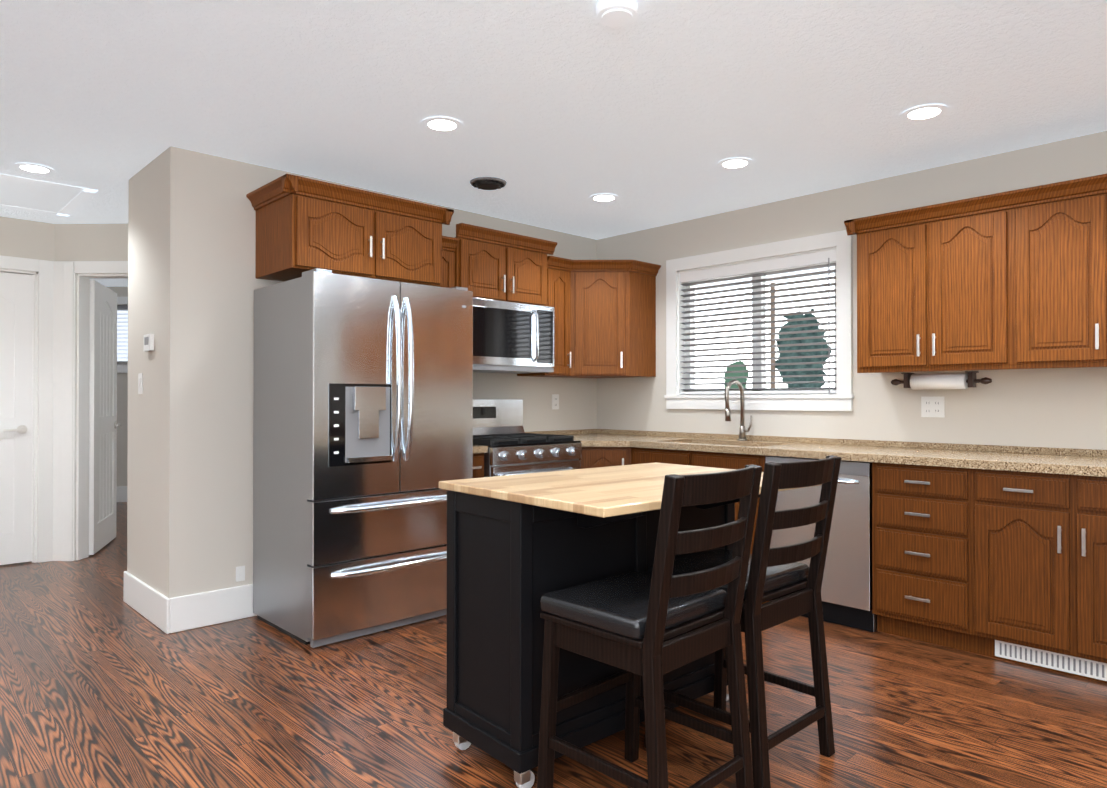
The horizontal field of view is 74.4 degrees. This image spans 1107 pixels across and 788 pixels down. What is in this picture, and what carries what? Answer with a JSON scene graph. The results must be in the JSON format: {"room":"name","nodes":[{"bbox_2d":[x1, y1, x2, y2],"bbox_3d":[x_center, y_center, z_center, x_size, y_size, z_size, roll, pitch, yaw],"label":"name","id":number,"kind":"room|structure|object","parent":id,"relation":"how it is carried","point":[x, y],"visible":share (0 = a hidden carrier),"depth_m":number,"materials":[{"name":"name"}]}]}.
{"room":"kitchen","nodes":[
{"label":"kitchen","id":0,"kind":"room"},
{"bbox_2d":[0,216,54,524],"bbox_3d":[-5.200,-0.023,4.030,4.340,2.490,0.120,0,0,-44],"label":"wall","id":1,"kind":"structure","parent":0,"point":[23,238],"depth_m":5.28,"materials":[{"name":"beige paint"}]},
{"bbox_2d":[0,272,32,564],"bbox_3d":[-4.084,0.173,5.068,0.766,2.085,0.132,0,0,-44],"label":"hall door","id":2,"kind":"structure","parent":1,"relation":"in","point":[16,338],"depth_m":5.25,"materials":[{"name":"white wood"}]},
{"bbox_2d":[55,223,127,560],"bbox_3d":[-2.555,-0.015,5.424,2.270,2.490,0.120,0,0,1],"label":"wall","id":3,"kind":"structure","parent":0,"point":[91,242],"depth_m":5.39,"materials":[{"name":"beige paint"}]},
{"bbox_2d":[0,255,127,562],"bbox_3d":[-3.528,0.123,5.104,1.842,2.210,0.878,0,0,-44],"label":"door frame","id":4,"kind":"structure","parent":3,"relation":"attached to","point":[60,449],"depth_m":5.37,"materials":[{"name":"white wood"}]},
{"bbox_2d":[89,280,120,554],"bbox_3d":[-3.627,0.178,5.884,0.358,2.085,0.710,0,0,-44],"label":"door","id":5,"kind":"structure","parent":3,"relation":"in","point":[103,424],"depth_m":5.80,"materials":[{"name":"white wood"}]},
{"bbox_2d":[107,286,127,485],"bbox_3d":[-2.623,0.002,8.426,8.400,2.490,0.120,0,0,1],"label":"wall","id":6,"kind":"structure","parent":0,"point":[122,410],"depth_m":8.42,"materials":[{"name":"beige paint"}]},
{"bbox_2d":[117,297,127,372],"bbox_3d":[-5.073,-0.683,8.470,0.980,0.880,0.130,0,0,1],"label":"window","id":7,"kind":"structure","parent":6,"relation":"in","point":[122,305],"depth_m":8.41,"materials":[{"name":"white"}]},
{"bbox_2d":[127,146,596,598],"bbox_3d":[-1.026,-0.017,5.170,3.350,2.490,0.800,0,0,-44],"label":"wall","id":8,"kind":"structure","parent":0,"point":[194,283],"depth_m":3.91,"materials":[{"name":"beige paint"}]},
{"bbox_2d":[138,373,142,393],"bbox_3d":[-2.324,-0.058,4.096,0.010,0.116,0.072,0,0,-44],"label":"light switch","id":9,"kind":"object","parent":8,"relation":"attached to","point":[140,383],"visible":1,"depth_m":4.08,"materials":[{"name":"white plastic"}]},
{"bbox_2d":[117,486,172,633],"bbox_3d":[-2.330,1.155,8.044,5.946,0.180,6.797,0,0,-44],"label":"baseboard","id":10,"kind":"structure","parent":8,"relation":"attached to","point":[163,613],"depth_m":3.95,"materials":[{"name":"white wood"}]},
{"bbox_2d":[143,334,153,351],"bbox_3d":[-2.198,-0.279,3.955,0.024,0.090,0.120,0,0,-44],"label":"thermostat","id":11,"kind":"object","parent":8,"relation":"attached to","point":[148,345],"visible":1,"depth_m":3.92,"materials":[{"name":"white plastic"}]},
{"bbox_2d":[173,584,256,632],"bbox_3d":[-1.532,1.132,4.116,1.130,0.180,0.016,0,0,-44],"label":"baseboard","id":12,"kind":"structure","parent":8,"relation":"attached to","point":[192,611],"depth_m":3.85,"materials":[{"name":"white"}]},
{"bbox_2d":[236,566,244,581],"bbox_3d":[-1.701,0.977,3.960,0.048,0.080,0.008,0,0,-44],"label":"outlet","id":13,"kind":"object","parent":8,"relation":"attached to","point":[240,573],"visible":1,"depth_m":3.96,"materials":[{"name":"white plastic"}]},
{"bbox_2d":[246,174,660,377],"bbox_3d":[-0.438,-0.612,4.724,2.815,0.955,0.657,0,0,-44],"label":"upper cabinet","id":14,"kind":"object","parent":8,"relation":"attached to","point":[604,318],"visible":0.94,"depth_m":4.58,"materials":[{"name":"brown wood"}]},
{"bbox_2d":[473,298,553,373],"bbox_3d":[-0.394,-0.376,4.906,0.768,0.450,0.450,0,0,-44],"label":"microwave","id":15,"kind":"object","parent":14,"relation":"attached to","point":[513,338],"visible":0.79,"depth_m":4.78,"materials":[{"name":"silver metal"}]},
{"bbox_2d":[552,394,558,408],"bbox_3d":[0.016,0.061,5.606,0.072,0.116,0.009,0,0,-44],"label":"outlet","id":16,"kind":"object","parent":8,"relation":"attached to","point":[555,401],"visible":1,"depth_m":5.60,"materials":[{"name":"white plastic"}]},
{"bbox_2d":[0,502,1106,787],"bbox_3d":[-1.204,1.274,4.357,10.820,0.100,15.120,0,0,-44],"label":"floor","id":17,"kind":"structure","parent":0,"point":[102,684],"depth_m":2.79,"materials":[{"name":"brown wood"}]},
{"bbox_2d":[253,268,472,647],"bbox_3d":[-1.025,0.313,4.008,0.939,1.818,0.799,0,0,-44],"label":"refrigerator","id":18,"kind":"object","parent":17,"relation":"on","point":[363,420],"visible":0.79,"depth_m":3.70,"materials":[{"name":"silver metal"}]},
{"bbox_2d":[473,449,487,477],"bbox_3d":[-0.692,0.787,4.493,0.209,0.875,0.627,0,0,-44],"label":"base cabinet","id":19,"kind":"object","parent":17,"relation":"on","point":[478,454],"depth_m":4.30,"materials":[{"name":"brown wood"}]},
{"bbox_2d":[473,399,582,476],"bbox_3d":[-0.292,0.631,4.781,0.755,1.190,0.713,0,0,-44],"label":"gas range","id":20,"kind":"object","parent":17,"relation":"on","point":[514,448],"visible":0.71,"depth_m":4.69,"materials":[{"name":"silver metal"}]},
{"bbox_2d":[579,445,624,468],"bbox_3d":[0.338,0.792,5.306,0.877,0.875,0.877,0,0,-44],"label":"base cabinet","id":21,"kind":"object","parent":17,"relation":"on","point":[593,456],"depth_m":4.86,"materials":[{"name":"brown wood"}]},
{"bbox_2d":[439,462,821,787],"bbox_3d":[0.292,0.756,2.552,1.120,0.914,0.805,0,0,-41],"label":"island cart","id":22,"kind":"object","parent":17,"relation":"on","point":[519,546],"visible":0.58,"depth_m":2.34,"materials":[{"name":"black paint"}]},
{"bbox_2d":[537,464,761,787],"bbox_3d":[0.286,0.708,2.108,0.446,1.009,0.521,0,0,-45],"label":"stool","id":23,"kind":"object","parent":17,"relation":"on","point":[629,622],"visible":1,"depth_m":2.02,"materials":[{"name":"brown wood"}]},
{"bbox_2d":[625,445,808,603],"bbox_3d":[1.040,0.788,4.714,0.680,0.875,1.052,0,0,-44],"label":"base cabinet","id":24,"kind":"object","parent":17,"relation":"on","point":[634,454],"depth_m":4.46,"materials":[{"name":"brown wood"}]},
{"bbox_2d":[644,455,840,787],"bbox_3d":[0.648,0.710,2.458,0.446,1.009,0.521,0,0,-43],"label":"stool","id":25,"kind":"object","parent":17,"relation":"on","point":[785,582],"visible":0.83,"depth_m":2.32,"materials":[{"name":"brown wood"}]},
{"bbox_2d":[766,456,876,631],"bbox_3d":[1.602,0.788,4.109,0.650,0.868,0.592,0,0,-44],"label":"dishwasher","id":26,"kind":"object","parent":17,"relation":"on","point":[846,592],"visible":0.4,"depth_m":3.81,"materials":[{"name":"silver metal"}]},
{"bbox_2d":[865,461,992,656],"bbox_3d":[2.021,0.783,3.726,0.628,0.875,0.532,0,0,-44],"label":"base cabinet","id":27,"kind":"object","parent":17,"relation":"on","point":[930,524],"depth_m":3.50,"materials":[{"name":"brown wood"}]},
{"bbox_2d":[989,469,1106,682],"bbox_3d":[2.449,0.780,3.278,0.628,0.875,0.852,0,0,-44],"label":"base cabinet","id":28,"kind":"object","parent":17,"relation":"on","point":[997,551],"depth_m":3.15,"materials":[{"name":"brown wood"}]},
{"bbox_2d":[549,433,1106,476],"bbox_3d":[1.869,0.325,3.708,0.876,0.040,5.306,0,0,-44],"label":"countertop","id":29,"kind":"structure","parent":28,"relation":"on","point":[1067,464],"depth_m":3.79,"materials":[{"name":"beige stone"}]},
{"bbox_2d":[701,441,716,444],"bbox_3d":[1.089,0.447,4.685,0.441,0.216,0.800,0,0,-44],"label":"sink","id":30,"kind":"object","parent":29,"relation":"in","point":[702,442],"depth_m":5.00,"materials":[{"name":"beige stone"}]},
{"bbox_2d":[724,379,751,440],"bbox_3d":[1.219,0.107,4.810,0.235,0.407,0.108,0,0,-44],"label":"faucet","id":31,"kind":"object","parent":29,"relation":"on","point":[742,433],"visible":1,"depth_m":4.85,"materials":[{"name":"silver metal"}]},
{"bbox_2d":[0,0,1106,292],"bbox_3d":[-1.204,-1.316,4.372,10.820,0.100,15.120,0,0,-44],"label":"ceiling","id":32,"kind":"structure","parent":0,"point":[650,116],"depth_m":3.10,"materials":[{"name":"white paint"}]},
{"bbox_2d":[13,163,55,173],"bbox_3d":[-2.908,-1.264,4.085,0.196,0.007,0.196,0,0,-44],"label":"recessed light","id":33,"kind":"object","parent":32,"relation":"in","point":[34,168],"visible":0.94,"depth_m":4.07,"materials":[{"name":"white"}]},
{"bbox_2d":[0,174,97,216],"bbox_3d":[-3.341,-1.262,4.646,0.570,0.004,0.890,0,0,-44],"label":"attic hatch","id":34,"kind":"object","parent":32,"relation":"attached to","point":[28,194],"visible":1,"depth_m":4.63,"materials":[{"name":"white paint"}]},
{"bbox_2d":[421,116,462,132],"bbox_3d":[-0.525,-1.268,3.430,0.196,0.007,0.196,0,0,-44],"label":"recessed light","id":35,"kind":"object","parent":32,"relation":"in","point":[440,124],"visible":0.96,"depth_m":3.42,"materials":[{"name":"white plastic"}]},
{"bbox_2d":[470,177,506,189],"bbox_3d":[-0.391,-1.251,4.360,0.220,0.030,0.220,0,0,-44],"label":"ceiling vent","id":36,"kind":"object","parent":32,"relation":"in","point":[488,183],"visible":1,"depth_m":4.31,"materials":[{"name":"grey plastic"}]},
{"bbox_2d":[589,193,618,201],"bbox_3d":[0.324,-1.260,4.684,0.196,0.007,0.196,0,0,-44],"label":"recessed light","id":37,"kind":"object","parent":32,"relation":"in","point":[604,197],"visible":0.92,"depth_m":4.66,"materials":[{"name":"white"}]},
{"bbox_2d":[596,0,637,26],"bbox_3d":[0.209,-1.257,2.402,0.140,0.040,0.140,0,0,-44],"label":"smoke detector","id":38,"kind":"object","parent":32,"relation":"attached to","point":[615,13],"visible":1,"depth_m":2.37,"materials":[{"name":"white plastic"}]},
{"bbox_2d":[717,157,752,169],"bbox_3d":[0.995,-1.264,3.997,0.196,0.007,0.196,0,0,-44],"label":"recessed light","id":39,"kind":"object","parent":32,"relation":"in","point":[735,163],"visible":0.96,"depth_m":3.99,"materials":[{"name":"white"}]},
{"bbox_2d":[900,104,948,121],"bbox_3d":[1.672,-1.268,3.288,0.196,0.007,0.196,0,0,-44],"label":"recessed light","id":40,"kind":"object","parent":32,"relation":"in","point":[926,112],"visible":0.94,"depth_m":3.28,"materials":[{"name":"white"}]},
{"bbox_2d":[597,131,1106,449],"bbox_3d":[3.039,-0.028,3.233,0.150,2.490,7.620,0,0,-44],"label":"wall","id":41,"kind":"structure","parent":0,"point":[1056,407],"depth_m":4.25,"materials":[{"name":"beige paint"}]},
{"bbox_2d":[664,230,853,410],"bbox_3d":[1.373,-0.443,4.956,0.179,1.100,1.410,0,0,-44],"label":"kitchen window","id":42,"kind":"structure","parent":41,"relation":"in","point":[757,264],"depth_m":4.89,"materials":[{"name":"white"}]},
{"bbox_2d":[921,397,944,416],"bbox_3d":[2.121,0.072,4.077,0.009,0.116,0.120,0,0,-44],"label":"outlet","id":43,"kind":"object","parent":41,"relation":"attached to","point":[932,406],"visible":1,"depth_m":4.08,"materials":[{"name":"white plastic"}]},
{"bbox_2d":[844,174,1106,372],"bbox_3d":[2.825,-0.551,3.093,0.352,0.855,3.090,0,0,-44],"label":"upper cabinet","id":44,"kind":"object","parent":41,"relation":"attached to","point":[1014,279],"visible":1,"depth_m":3.60,"materials":[{"name":"brown wood"}]},
{"bbox_2d":[891,371,991,389],"bbox_3d":[2.068,-0.071,3.909,0.084,0.092,0.500,0,0,-44],"label":"paper towel holder","id":45,"kind":"object","parent":44,"relation":"attached to","point":[913,381],"visible":1,"depth_m":3.87,"materials":[{"name":"white paper"}]},
{"label":"outside","id":46,"kind":"structure","parent":0,"visible":0},
{"bbox_2d":[695,275,834,388],"bbox_3d":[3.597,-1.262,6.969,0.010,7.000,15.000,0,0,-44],"label":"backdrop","id":47,"kind":"structure","parent":46,"point":[806,385],"depth_m":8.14,"materials":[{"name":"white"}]}
]}

